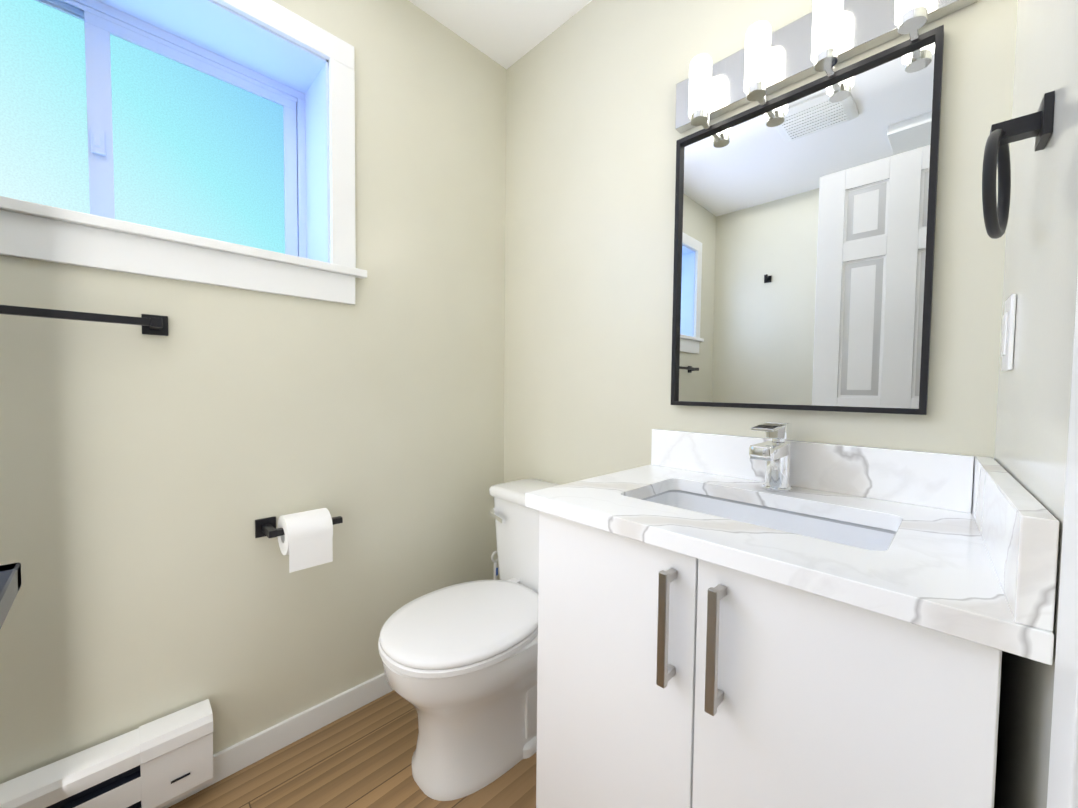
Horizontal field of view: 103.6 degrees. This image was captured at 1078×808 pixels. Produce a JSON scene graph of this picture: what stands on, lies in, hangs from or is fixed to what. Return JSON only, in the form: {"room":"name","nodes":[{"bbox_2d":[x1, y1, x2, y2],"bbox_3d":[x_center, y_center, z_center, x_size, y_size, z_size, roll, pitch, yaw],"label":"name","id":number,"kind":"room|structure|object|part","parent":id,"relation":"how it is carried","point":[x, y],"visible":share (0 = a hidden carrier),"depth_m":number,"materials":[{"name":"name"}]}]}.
{"room":"bathroom","nodes":[
{"label":"bathroom","id":0,"kind":"room"},
{"bbox_2d":[0,563,20,628],"bbox_3d":[-0.231,0.009,0.062,0.139,2.010,0.620,-2,3,-45],"label":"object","id":1,"kind":"structure","parent":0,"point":[10,580],"depth_m":0.27,"materials":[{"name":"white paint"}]},
{"bbox_2d":[0,0,506,783],"bbox_3d":[-0.961,-0.174,1.113,2.050,2.300,0.260,-2,3,-45],"label":"wall","id":2,"kind":"structure","parent":0,"point":[146,482],"depth_m":1.16,"materials":[{"name":"paint"}]},
{"bbox_2d":[0,305,167,335],"bbox_3d":[-1.090,-0.177,0.754,0.654,0.046,0.066,-2,3,-45],"label":"towel rail","id":3,"kind":"object","parent":2,"relation":"attached to","point":[154,324],"visible":1,"depth_m":0.88,"materials":[{"name":"black metal"}]},
{"bbox_2d":[0,699,212,807],"bbox_3d":[-1.100,0.849,0.776,0.799,0.183,0.068,-2,3,-45],"label":"baseboard heater","id":4,"kind":"object","parent":2,"relation":"attached to","point":[162,761],"visible":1,"depth_m":0.95,"materials":[{"name":"white metal"}]},
{"bbox_2d":[0,0,355,267],"bbox_3d":[-1.072,-0.722,0.961,1.186,0.680,0.273,-2,3,-45],"label":"window unit","id":5,"kind":"structure","parent":2,"relation":"in","point":[107,111],"depth_m":1.15,"materials":[{"name":"glass"}]},
{"bbox_2d":[0,196,366,304],"bbox_3d":[-1.050,-0.349,0.949,1.246,0.107,0.225,-2,3,-45],"label":"window sill","id":6,"kind":"structure","parent":2,"relation":"attached to","point":[35,231],"depth_m":0.98,"materials":[{"name":"white wood"}]},
{"bbox_2d":[161,673,392,807],"bbox_3d":[-0.876,0.944,1.059,2.050,0.072,0.013,-2,3,-45],"label":"baseboard","id":7,"kind":"structure","parent":2,"relation":"attached to","point":[233,759],"depth_m":1.20,"materials":[{"name":"white"}]},
{"bbox_2d":[255,508,342,572],"bbox_3d":[-0.653,0.365,1.173,0.199,0.137,0.125,-2,3,-45],"label":"toilet paper holder","id":8,"kind":"object","parent":2,"relation":"attached to","point":[305,540],"visible":1,"depth_m":1.14,"materials":[{"name":"black"}]},
{"bbox_2d":[168,690,536,807],"bbox_3d":[-0.058,1.070,0.237,2.250,0.100,2.860,-2,3,-45],"label":"floor","id":9,"kind":"structure","parent":0,"point":[361,757],"depth_m":1.12,"materials":[{"name":"wood"}]},
{"bbox_2d":[378,478,559,800],"bbox_3d":[-0.127,0.637,1.256,0.680,0.686,0.434,-2,3,-45],"label":"toilet","id":10,"kind":"object","parent":9,"relation":"on","point":[459,661],"visible":0.77,"depth_m":1.10,"materials":[{"name":"white ceramic"}]},
{"bbox_2d":[491,551,497,579],"bbox_3d":[-0.170,0.767,1.655,0.094,0.395,0.094,-2,3,-45],"label":"toilet brush","id":11,"kind":"object","parent":9,"relation":"on","point":[495,566],"visible":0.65,"depth_m":1.64,"materials":[{"name":"white plastic"}]},
{"bbox_2d":[525,429,1059,807],"bbox_3d":[0.397,0.546,0.835,0.538,0.911,0.716,-2,3,-45],"label":"bathroom vanity","id":12,"kind":"object","parent":9,"relation":"on","point":[836,626],"visible":1,"depth_m":0.63,"materials":[{"name":"white wood"}]},
{"bbox_2d":[749,421,791,491],"bbox_3d":[0.505,0.117,0.923,0.149,0.150,0.058,-2,3,-45],"label":"faucet","id":13,"kind":"object","parent":12,"relation":"on","point":[774,453],"visible":1,"depth_m":0.93,"materials":[{"name":"silver metal"}]},
{"bbox_2d":[408,0,591,68],"bbox_3d":[-0.032,-1.329,0.145,2.250,0.100,2.860,-2,3,-45],"label":"ceiling","id":14,"kind":"structure","parent":0,"point":[506,34],"depth_m":1.47,"materials":[{"name":"white paint"}]},
{"bbox_2d":[504,0,1017,511],"bbox_3d":[0.331,-0.169,1.338,0.100,2.300,1.760,-2,3,-45],"label":"wall","id":15,"kind":"structure","parent":0,"point":[592,134],"depth_m":1.29,"materials":[{"name":"paint"}]},
{"bbox_2d":[671,25,943,414],"bbox_3d":[0.570,-0.351,1.000,0.025,0.727,0.532,-2,3,-45],"label":"mirror","id":16,"kind":"object","parent":15,"relation":"attached to","point":[804,231],"visible":0.96,"depth_m":0.95,"materials":[{"name":"black mirror"}]},
{"bbox_2d":[675,0,977,133],"bbox_3d":[0.560,-0.782,0.941,0.106,0.160,0.577,-2,3,-45],"label":"sconce","id":17,"kind":"object","parent":15,"relation":"attached to","point":[868,25],"depth_m":0.94,"materials":[{"name":"white glass"}]},
{"bbox_3d":[0.544,-0.787,0.918,0.052,0.131,0.454,-2,3,-45],"label":"vanity light bulb shades","id":18,"kind":"part","parent":17,"relation":"part of","materials":[{"name":"white glass"}]},
{"bbox_2d":[994,0,1077,807],"bbox_3d":[0.173,-0.118,-0.036,0.100,2.300,2.070,3,3,42],"label":"wall","id":19,"kind":"structure","parent":0,"point":[1034,383],"depth_m":0.50,"materials":[{"name":"paint"}]},
{"bbox_2d":[1001,294,1016,371],"bbox_3d":[0.737,-0.109,0.667,0.070,0.114,0.011,-2,3,-45],"label":"light switch","id":20,"kind":"object","parent":19,"relation":"attached to","point":[1008,333],"visible":1,"depth_m":0.65,"materials":[{"name":"white plastic"}]},
{"bbox_2d":[982,91,1054,238],"bbox_3d":[0.577,-0.281,0.516,0.126,0.149,0.054,-2,3,-45],"label":"towel ring","id":21,"kind":"object","parent":19,"relation":"attached to","point":[1038,124],"visible":1,"depth_m":0.50,"materials":[{"name":"black metal"}]},
{"bbox_2d":[1047,279,1077,807],"bbox_3d":[0.222,-0.022,0.023,0.120,2.104,0.764,3,3,42],"label":"door frame","id":22,"kind":"structure","parent":19,"relation":"attached to","point":[1063,779],"depth_m":0.33,"materials":[{"name":"white"}]}
]}

